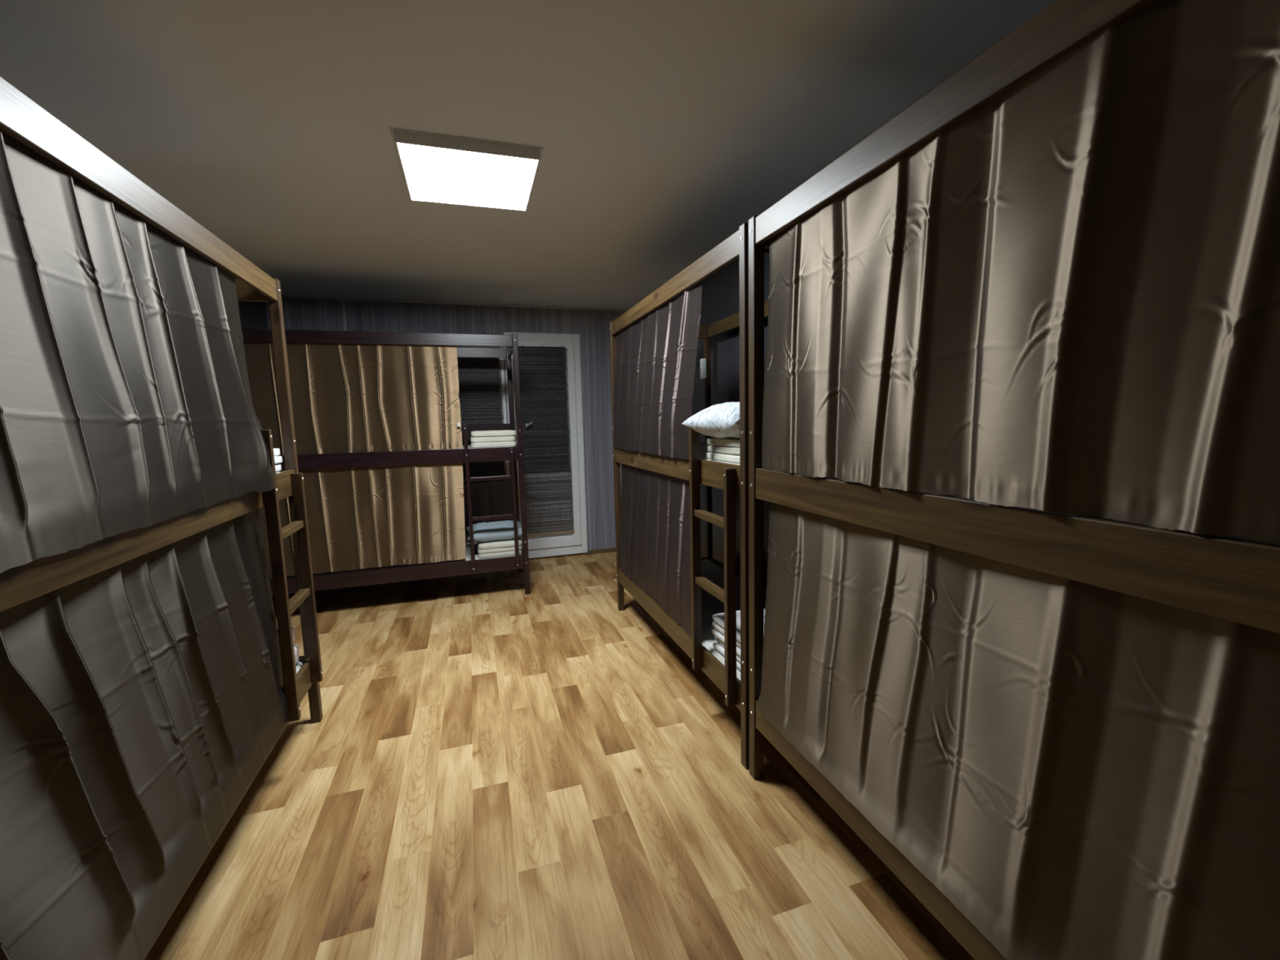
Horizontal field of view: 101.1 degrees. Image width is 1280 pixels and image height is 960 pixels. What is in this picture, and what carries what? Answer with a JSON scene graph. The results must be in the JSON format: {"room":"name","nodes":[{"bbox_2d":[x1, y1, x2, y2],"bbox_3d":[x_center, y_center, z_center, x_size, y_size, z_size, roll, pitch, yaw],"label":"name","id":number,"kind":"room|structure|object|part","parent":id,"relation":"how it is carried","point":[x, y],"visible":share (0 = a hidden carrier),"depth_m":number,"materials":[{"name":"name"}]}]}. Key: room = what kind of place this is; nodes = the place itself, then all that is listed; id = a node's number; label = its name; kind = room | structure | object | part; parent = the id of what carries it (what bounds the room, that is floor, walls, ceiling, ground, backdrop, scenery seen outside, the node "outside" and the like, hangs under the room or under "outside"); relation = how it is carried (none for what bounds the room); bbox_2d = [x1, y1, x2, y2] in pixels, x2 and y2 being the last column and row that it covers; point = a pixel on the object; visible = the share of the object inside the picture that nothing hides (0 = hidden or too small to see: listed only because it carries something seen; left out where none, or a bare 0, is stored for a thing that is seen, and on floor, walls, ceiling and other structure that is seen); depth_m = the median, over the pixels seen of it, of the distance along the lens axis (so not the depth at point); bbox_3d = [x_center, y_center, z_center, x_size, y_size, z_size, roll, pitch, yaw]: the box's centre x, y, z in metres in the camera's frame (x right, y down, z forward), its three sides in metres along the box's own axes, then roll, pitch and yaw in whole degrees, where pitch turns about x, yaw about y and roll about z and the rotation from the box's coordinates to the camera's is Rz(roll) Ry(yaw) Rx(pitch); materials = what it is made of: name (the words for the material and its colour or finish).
{"room":"dormitory","nodes":[
{"label":"dormitory","id":0,"kind":"room"},
{"bbox_2d":[234,276,274,602],"bbox_3d":[-2.375,0.015,1.599,0.120,2.727,7.317,-3,7,-18],"label":"wall","id":1,"kind":"structure","parent":0,"point":[253,315],"depth_m":4.52,"materials":[{"name":"grey paint"}]},
{"bbox_2d":[265,297,625,554],"bbox_3d":[-1.675,-0.454,5.576,3.660,2.727,0.120,-3,7,-18],"label":"wall","id":2,"kind":"structure","parent":0,"point":[592,326],"depth_m":5.61,"materials":[{"name":"paint"}]},
{"bbox_2d":[341,300,346,330],"bbox_3d":[-2.815,-1.409,5.035,0.030,0.603,0.016,-3,7,-18],"label":"trim","id":3,"kind":"structure","parent":2,"relation":"attached to","point":[343,304],"depth_m":5.01,"materials":[{"name":"grey"}]},
{"bbox_2d":[356,328,506,479],"bbox_3d":[-2.128,-0.729,5.290,1.466,1.500,0.016,-3,7,-18],"label":"bamboo blind","id":4,"kind":"object","parent":2,"relation":"attached to","point":[461,379],"visible":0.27,"depth_m":5.44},
{"bbox_3d":[-2.144,-1.372,5.217,1.466,0.146,0.016,-3,7,-18],"label":"head rail","id":5,"kind":"part","parent":4,"relation":"part of","materials":[{"name":"brown wood"}]},
{"bbox_2d":[281,294,628,311],"bbox_3d":[-1.688,-1.789,5.356,3.660,0.024,0.022,-3,7,-18],"label":"trim","id":6,"kind":"structure","parent":2,"relation":"attached to","point":[282,295],"depth_m":5.27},
{"bbox_2d":[457,346,511,486],"bbox_3d":[-2.151,-0.663,5.300,1.572,1.490,0.190,-3,7,-18],"label":"window","id":7,"kind":"structure","parent":2,"relation":"in","point":[500,363],"depth_m":5.50,"materials":[{"name":"white plastic"}]},
{"bbox_3d":[-2.125,0.065,5.356,1.572,0.030,0.135,-3,7,-18],"label":"sill","id":8,"kind":"part","parent":7,"relation":"part of","materials":[{"name":"grey paint"}]},
{"bbox_2d":[503,332,587,558],"bbox_3d":[-0.996,-0.352,5.693,0.803,2.426,0.213,-3,7,-18],"label":"door","id":9,"kind":"structure","parent":2,"relation":"in","point":[575,542],"depth_m":5.76,"materials":[{"name":"white plastic"}]},
{"bbox_3d":[-1.040,-0.749,5.689,0.523,1.356,0.008,-3,7,-18],"label":"glass","id":10,"kind":"part","parent":9,"relation":"part of","materials":[{"name":"black"}]},
{"bbox_3d":[-1.014,0.332,5.817,0.523,0.640,0.024,-3,7,-18],"label":"panel","id":11,"kind":"part","parent":9,"relation":"part of","materials":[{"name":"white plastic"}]},
{"bbox_2d":[518,345,573,536],"bbox_3d":[-1.007,-0.415,5.669,0.523,2.025,0.016,-3,7,-18],"label":"bamboo blind","id":12,"kind":"object","parent":2,"relation":"attached to","point":[563,394],"visible":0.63,"depth_m":5.67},
{"bbox_3d":[-1.031,-1.382,5.559,0.523,0.018,0.016,-3,7,-18],"label":"head rail","id":13,"kind":"part","parent":12,"relation":"part of","materials":[{"name":"brown wood"}]},
{"bbox_2d":[587,547,616,554],"bbox_3d":[-0.236,0.801,6.100,0.750,0.045,0.018,-3,7,-18],"label":"baseboard","id":14,"kind":"structure","parent":2,"relation":"attached to","point":[610,549],"depth_m":6.03,"materials":[{"name":"brown wood"}]},
{"bbox_2d":[0,0,1055,309],"bbox_3d":[-0.611,-1.508,2.008,3.900,0.120,7.317,-3,7,-18],"label":"ceiling","id":15,"kind":"structure","parent":0,"point":[663,127],"depth_m":2.05,"materials":[{"name":"paint"}]},
{"bbox_2d":[389,127,543,211],"bbox_3d":[-0.829,-1.480,2.567,0.632,0.050,0.626,-3,7,-18],"label":"ceiling light","id":16,"kind":"object","parent":15,"relation":"attached to","point":[437,168],"visible":1,"depth_m":2.45,"materials":[{"name":"white plastic"}]},
{"bbox_2d":[144,551,974,959],"bbox_3d":[-0.542,1.260,2.322,3.860,0.001,7.277,-3,7,-18],"label":"floor","id":17,"kind":"structure","parent":0,"point":[491,769],"depth_m":2.02,"materials":[{"name":"brown wood"}]},
{"bbox_2d":[0,75,323,959],"bbox_3d":[-1.736,0.273,1.528,0.862,2.200,2.070,-3,7,-18],"label":"bunk bed","id":18,"kind":"object","parent":17,"relation":"on","point":[21,117],"visible":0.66,"depth_m":1.70,"materials":[{"name":"brown wood"}]},
{"bbox_2d":[0,128,274,573],"bbox_3d":[-1.323,-0.345,1.421,0.096,0.919,1.528,-3,7,-18],"label":"curtain","id":19,"kind":"object","parent":18,"relation":"hanging from","point":[126,405],"visible":0.96,"depth_m":1.26,"materials":[{"name":"grey fabric"}]},
{"bbox_3d":[-1.407,-0.786,1.522,0.022,0.095,1.980,-3,7,-18],"label":"rail","id":20,"kind":"part","parent":18,"relation":"part of","materials":[{"name":"brown wood"}]},
{"bbox_2d":[0,509,289,959],"bbox_3d":[-1.310,0.615,1.506,0.089,0.997,1.590,-3,7,-18],"label":"curtain","id":21,"kind":"object","parent":18,"relation":"hanging from","point":[142,698],"visible":0.91,"depth_m":1.27,"materials":[{"name":"grey fabric"}]},
{"bbox_3d":[-1.384,0.108,1.624,0.022,0.119,1.980,-3,7,-18],"label":"rail","id":22,"kind":"part","parent":18,"relation":"part of","materials":[{"name":"brown wood"}]},
{"bbox_3d":[-1.361,1.053,1.731,0.022,0.119,1.980,-3,7,-18],"label":"rail","id":23,"kind":"part","parent":18,"relation":"part of","materials":[{"name":"brown wood"}]},
{"bbox_3d":[-2.092,-0.865,2.364,0.730,0.095,0.022,-3,7,-18],"label":"rail","id":24,"kind":"part","parent":18,"relation":"part of","materials":[{"name":"brown wood"}]},
{"bbox_3d":[-1.696,0.150,2.597,0.045,2.200,0.045,-3,7,-18],"label":"post","id":25,"kind":"part","parent":18,"relation":"part of","materials":[{"name":"brown wood"}]},
{"bbox_2d":[295,661,302,674],"bbox_3d":[-1.736,1.060,1.611,0.736,0.080,1.976,-3,7,-18],"label":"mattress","id":26,"kind":"object","parent":18,"relation":"on","point":[299,665],"visible":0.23,"depth_m":2.59,"materials":[{"name":"white fabric"}]},
{"bbox_2d":[291,625,299,665],"bbox_3d":[-1.783,0.832,2.384,0.321,0.206,0.406,-3,7,-18],"label":"bedding","id":27,"kind":"object","parent":26,"relation":"on","point":[295,646],"visible":0.06,"depth_m":2.56,"materials":[{"name":"fabric"}]},
{"bbox_3d":[-2.045,0.975,2.573,0.730,0.119,0.022,-3,7,-18],"label":"rail","id":28,"kind":"part","parent":18,"relation":"part of","materials":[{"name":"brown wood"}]},
{"bbox_3d":[-1.760,0.114,1.503,0.736,0.080,1.976,-3,7,-18],"label":"mattress","id":29,"kind":"object","parent":18,"relation":"on","visible":0},
{"bbox_2d":[273,448,282,471],"bbox_3d":[-1.829,-0.073,2.325,0.347,0.114,0.326,-3,7,-18],"label":"duvet","id":30,"kind":"object","parent":29,"relation":"on","point":[277,460],"visible":0.08,"depth_m":2.47,"materials":[{"name":"white fabric"}]},
{"bbox_2d":[241,328,530,595],"bbox_3d":[-2.098,-0.084,4.576,2.070,2.240,0.862,-3,7,-18],"label":"bunk bed","id":31,"kind":"object","parent":17,"relation":"on","point":[467,455],"visible":0.54,"depth_m":4.33,"materials":[{"name":"brown wood"}]},
{"bbox_2d":[243,342,462,455],"bbox_3d":[-2.192,-0.667,4.098,1.493,0.919,0.044,-3,7,-18],"label":"curtain","id":32,"kind":"object","parent":31,"relation":"hanging from","point":[346,397],"visible":0.91,"depth_m":4.12,"materials":[{"name":"brown fabric"}]},
{"bbox_2d":[258,462,466,577],"bbox_3d":[-2.176,0.276,4.210,1.481,0.890,0.034,-4,7,-18],"label":"curtain","id":33,"kind":"object","parent":31,"relation":"hanging from","point":[384,516],"visible":0.87,"depth_m":4.24,"materials":[{"name":"beige fabric"}]},
{"bbox_3d":[-2.010,-1.104,4.103,1.980,0.095,0.022,-3,7,-18],"label":"rail","id":34,"kind":"part","parent":31,"relation":"part of","materials":[{"name":"brown wood"}]},
{"bbox_2d":[269,542,521,580],"bbox_3d":[-2.084,0.719,4.688,1.976,0.080,0.736,-3,7,-18],"label":"mattress","id":35,"kind":"object","parent":31,"relation":"on","point":[468,551],"visible":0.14,"depth_m":4.41,"materials":[{"name":"white fabric"}]},
{"bbox_2d":[477,537,521,558],"bbox_3d":[-1.273,0.590,4.764,0.377,0.124,0.401,-3,7,-18],"label":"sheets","id":36,"kind":"object","parent":35,"relation":"on","point":[504,547],"visible":0.79,"depth_m":4.58,"materials":[{"name":"white fabric"}]},
{"bbox_2d":[465,520,528,542],"bbox_3d":[-1.300,0.459,4.765,0.520,0.144,0.420,-4,7,-20],"label":"pillow","id":37,"kind":"object","parent":36,"relation":"on","point":[500,530],"visible":0.8,"depth_m":4.63,"materials":[{"name":"grey fabric"}]},
{"bbox_3d":[-1.963,0.775,4.317,1.980,0.119,0.022,-3,7,-18],"label":"rail","id":38,"kind":"part","parent":31,"relation":"part of","materials":[{"name":"brown wood"}]},
{"bbox_3d":[-1.987,-0.171,4.209,1.980,0.119,0.022,-3,7,-18],"label":"rail","id":39,"kind":"part","parent":31,"relation":"part of","materials":[{"name":"brown wood"}]},
{"bbox_3d":[-2.251,-1.183,4.849,1.980,0.095,0.022,-3,7,-18],"label":"rail","id":40,"kind":"part","parent":31,"relation":"part of","materials":[{"name":"brown wood"}]},
{"bbox_3d":[-2.232,-0.446,4.933,1.980,0.115,0.022,-3,7,-18],"label":"guard rail","id":41,"kind":"part","parent":31,"relation":"part of","materials":[{"name":"brown wood"}]},
{"bbox_3d":[-1.165,-1.203,4.782,0.022,0.095,0.730,-3,7,-18],"label":"rail","id":42,"kind":"part","parent":31,"relation":"part of","materials":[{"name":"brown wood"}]},
{"bbox_3d":[-1.259,-0.184,5.268,0.045,2.240,0.045,-3,7,-18],"label":"post","id":43,"kind":"part","parent":31,"relation":"part of","materials":[{"name":"brown wood"}]},
{"bbox_3d":[-1.022,-0.106,4.534,0.045,2.240,0.045,-3,7,-18],"label":"post","id":44,"kind":"part","parent":31,"relation":"part of","materials":[{"name":"brown wood"}]},
{"bbox_3d":[-2.108,-0.226,4.581,1.976,0.080,0.736,-3,7,-18],"label":"mattress","id":45,"kind":"object","parent":31,"relation":"on","visible":0},
{"bbox_2d":[470,430,515,448],"bbox_3d":[-1.298,-0.365,4.648,0.377,0.144,0.401,-3,7,-18],"label":"duvet","id":46,"kind":"object","parent":45,"relation":"on","point":[485,438],"visible":0.99,"depth_m":4.46,"materials":[{"name":"white fabric"}]},
{"bbox_2d":[608,222,769,768],"bbox_3d":[0.480,0.004,3.230,0.862,2.240,2.070,-3,7,-18],"label":"bunk bed","id":47,"kind":"object","parent":17,"relation":"on","point":[732,478],"depth_m":2.49,"materials":[{"name":"brown wood"}]},
{"bbox_3d":[-0.178,-0.076,4.079,0.045,2.240,0.045,-3,7,-18],"label":"post","id":48,"kind":"part","parent":47,"relation":"part of","materials":[{"name":"brown wood"}]},
{"bbox_2d":[620,463,691,637],"bbox_3d":[0.066,0.321,3.363,0.048,0.899,1.435,-3,7,-18],"label":"curtain","id":49,"kind":"object","parent":47,"relation":"hanging from","point":[655,535],"visible":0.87,"depth_m":3.20,"materials":[{"name":"grey fabric"}]},
{"bbox_2d":[613,280,702,459],"bbox_3d":[0.033,-0.624,3.239,0.071,0.922,1.548,-3,7,-18],"label":"curtain","id":50,"kind":"object","parent":47,"relation":"hanging from","point":[656,354],"visible":0.94,"depth_m":3.00,"materials":[{"name":"grey fabric"}]},
{"bbox_3d":[0.164,-1.156,4.077,0.730,0.095,0.022,-3,7,-18],"label":"rail","id":51,"kind":"part","parent":47,"relation":"part of","materials":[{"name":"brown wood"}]},
{"bbox_3d":[0.098,-1.032,2.998,0.022,0.095,1.980,-3,7,-18],"label":"rail","id":52,"kind":"part","parent":47,"relation":"part of","materials":[{"name":"brown wood"}]},
{"bbox_3d":[0.122,-0.098,3.104,0.022,0.119,1.980,-3,7,-18],"label":"rail","id":53,"kind":"part","parent":47,"relation":"part of","materials":[{"name":"brown wood"}]},
{"bbox_3d":[0.145,0.847,3.212,0.022,0.119,1.980,-3,7,-18],"label":"rail","id":54,"kind":"part","parent":47,"relation":"part of","materials":[{"name":"brown wood"}]},
{"bbox_3d":[0.503,-0.886,4.203,0.038,0.160,0.052,-3,7,-18],"label":"socket strip","id":55,"kind":"part","parent":47,"relation":"part of","materials":[{"name":"white plastic"}]},
{"bbox_3d":[0.559,-0.121,4.312,0.045,2.240,0.045,-3,7,-18],"label":"post","id":56,"kind":"part","parent":47,"relation":"part of","materials":[{"name":"brown wood"}]},
{"bbox_2d":[699,443,739,464],"bbox_3d":[0.496,-0.138,3.221,0.736,0.080,1.976,-3,7,-18],"label":"mattress","id":57,"kind":"object","parent":47,"relation":"on","point":[704,446],"visible":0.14,"depth_m":3.03,"materials":[{"name":"white fabric"}]},
{"bbox_2d":[706,437,739,462],"bbox_3d":[0.619,-0.147,2.459,0.480,0.109,0.458,-3,7,-18],"label":"duvet","id":58,"kind":"object","parent":57,"relation":"on","point":[727,450],"visible":0.22,"depth_m":2.42,"materials":[{"name":"white fabric"}]},
{"bbox_2d":[681,401,739,439],"bbox_3d":[0.546,-0.285,2.454,0.559,0.188,0.460,-4,7,-24],"label":"pillow","id":59,"kind":"object","parent":58,"relation":"on","point":[722,420],"visible":0.38,"depth_m":2.35,"materials":[{"name":"white fabric"}]},
{"bbox_2d":[701,559,766,679],"bbox_3d":[0.520,0.808,3.328,0.736,0.080,1.976,-3,7,-18],"label":"mattress","id":60,"kind":"object","parent":47,"relation":"on","point":[711,606],"visible":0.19,"depth_m":3.28,"materials":[{"name":"white fabric"}]},
{"bbox_2d":[712,641,740,671],"bbox_3d":[0.560,0.840,2.529,0.294,0.037,0.381,-4,7,-19],"label":"sheet","id":61,"kind":"object","parent":60,"relation":"on","point":[717,645],"visible":0.12,"depth_m":2.57,"materials":[{"name":"white fabric"}]},
{"bbox_2d":[714,635,740,662],"bbox_3d":[0.563,0.803,2.531,0.292,0.037,0.374,-3,7,-16],"label":"sheet","id":62,"kind":"object","parent":61,"relation":"on","point":[738,658],"visible":0.09,"depth_m":2.56,"materials":[{"name":"white fabric"}]},
{"bbox_2d":[711,628,740,657],"bbox_3d":[0.555,0.769,2.516,0.296,0.037,0.381,-4,7,-18],"label":"sheet","id":63,"kind":"object","parent":62,"relation":"on","point":[717,633],"visible":0.16,"depth_m":2.55,"materials":[{"name":"white fabric"}]},
{"bbox_2d":[711,621,740,647],"bbox_3d":[0.556,0.732,2.523,0.294,0.038,0.375,-4,7,-19],"label":"sheet","id":64,"kind":"object","parent":63,"relation":"on","point":[717,626],"visible":0.12,"depth_m":2.56,"materials":[{"name":"white fabric"}]},
{"bbox_2d":[712,608,765,642],"bbox_3d":[0.551,0.697,2.511,0.294,0.038,0.370,-3,7,-16],"label":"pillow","id":65,"kind":"object","parent":64,"relation":"on","point":[718,619],"visible":0.2,"depth_m":2.56,"materials":[{"name":"white fabric"}]},
{"bbox_3d":[0.848,-1.078,3.235,0.022,0.095,1.980,-3,7,-18],"label":"rail","id":66,"kind":"part","parent":47,"relation":"part of","materials":[{"name":"brown wood"}]},
{"bbox_3d":[0.895,0.802,3.449,0.022,0.119,1.980,-3,7,-18],"label":"rail","id":67,"kind":"part","parent":47,"relation":"part of","materials":[{"name":"brown wood"}]},
{"bbox_3d":[0.440,0.126,2.161,0.045,2.240,0.045,-3,7,-18],"label":"post","id":68,"kind":"part","parent":47,"relation":"part of","materials":[{"name":"brown wood"}]},
{"bbox_3d":[0.783,-0.954,2.157,0.730,0.095,0.022,-3,7,-18],"label":"rail","id":69,"kind":"part","parent":47,"relation":"part of","materials":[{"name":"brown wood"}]},
{"bbox_2d":[748,0,1279,959],"bbox_3d":[1.139,0.212,1.251,0.822,2.240,2.070,-3,7,-18],"label":"bunk bed","id":70,"kind":"object","parent":17,"relation":"on","point":[1232,580],"visible":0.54,"depth_m":1.16,"materials":[{"name":"brown wood"}]},
{"bbox_3d":[0.462,0.133,2.093,0.045,2.240,0.045,-3,7,-18],"label":"post","id":71,"kind":"part","parent":70,"relation":"part of","materials":[{"name":"brown wood"}]},
{"bbox_3d":[0.804,-0.947,2.091,0.730,0.095,0.022,-3,7,-18],"label":"rail","id":72,"kind":"part","parent":70,"relation":"part of","materials":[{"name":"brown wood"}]},
{"bbox_3d":[0.786,1.057,1.226,0.022,0.119,1.980,-3,7,-18],"label":"rail","id":73,"kind":"part","parent":70,"relation":"part of","materials":[{"name":"brown wood"}]},
{"bbox_3d":[0.739,-0.823,1.012,0.022,0.095,1.980,-3,7,-18],"label":"rail","id":74,"kind":"part","parent":70,"relation":"part of","materials":[{"name":"brown wood"}]},
{"bbox_3d":[0.762,0.111,1.118,0.022,0.119,1.980,-3,7,-18],"label":"rail","id":75,"kind":"part","parent":70,"relation":"part of","materials":[{"name":"brown wood"}]},
{"bbox_2d":[757,502,1279,959],"bbox_3d":[0.717,0.544,1.347,0.062,0.921,1.525,-3,7,-18],"label":"curtain","id":76,"kind":"object","parent":70,"relation":"hanging from","point":[1082,771],"visible":0.94,"depth_m":1.06,"materials":[{"name":"fabric"}]},
{"bbox_2d":[762,0,1279,546],"bbox_3d":[0.691,-0.417,1.232,0.064,0.913,1.535,-3,7,-18],"label":"curtain","id":77,"kind":"object","parent":70,"relation":"hanging from","point":[1064,298],"visible":0.91,"depth_m":0.94,"materials":[{"name":"fabric"}]},
{"bbox_2d":[794,472,1275,545],"bbox_3d":[1.137,0.072,1.235,0.736,0.080,1.976,-3,7,-18],"label":"mattress","id":78,"kind":"object","parent":70,"relation":"on","point":[833,477],"visible":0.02,"depth_m":0.87,"materials":[{"name":"white fabric"}]},
{"bbox_2d":[692,254,769,586],"bbox_3d":[1.223,-0.204,2.737,0.120,2.727,7.317,-3,7,-18],"label":"wall","id":79,"kind":"structure","parent":0,"point":[720,290],"depth_m":4.17,"materials":[{"name":"grey paint"}]}
]}

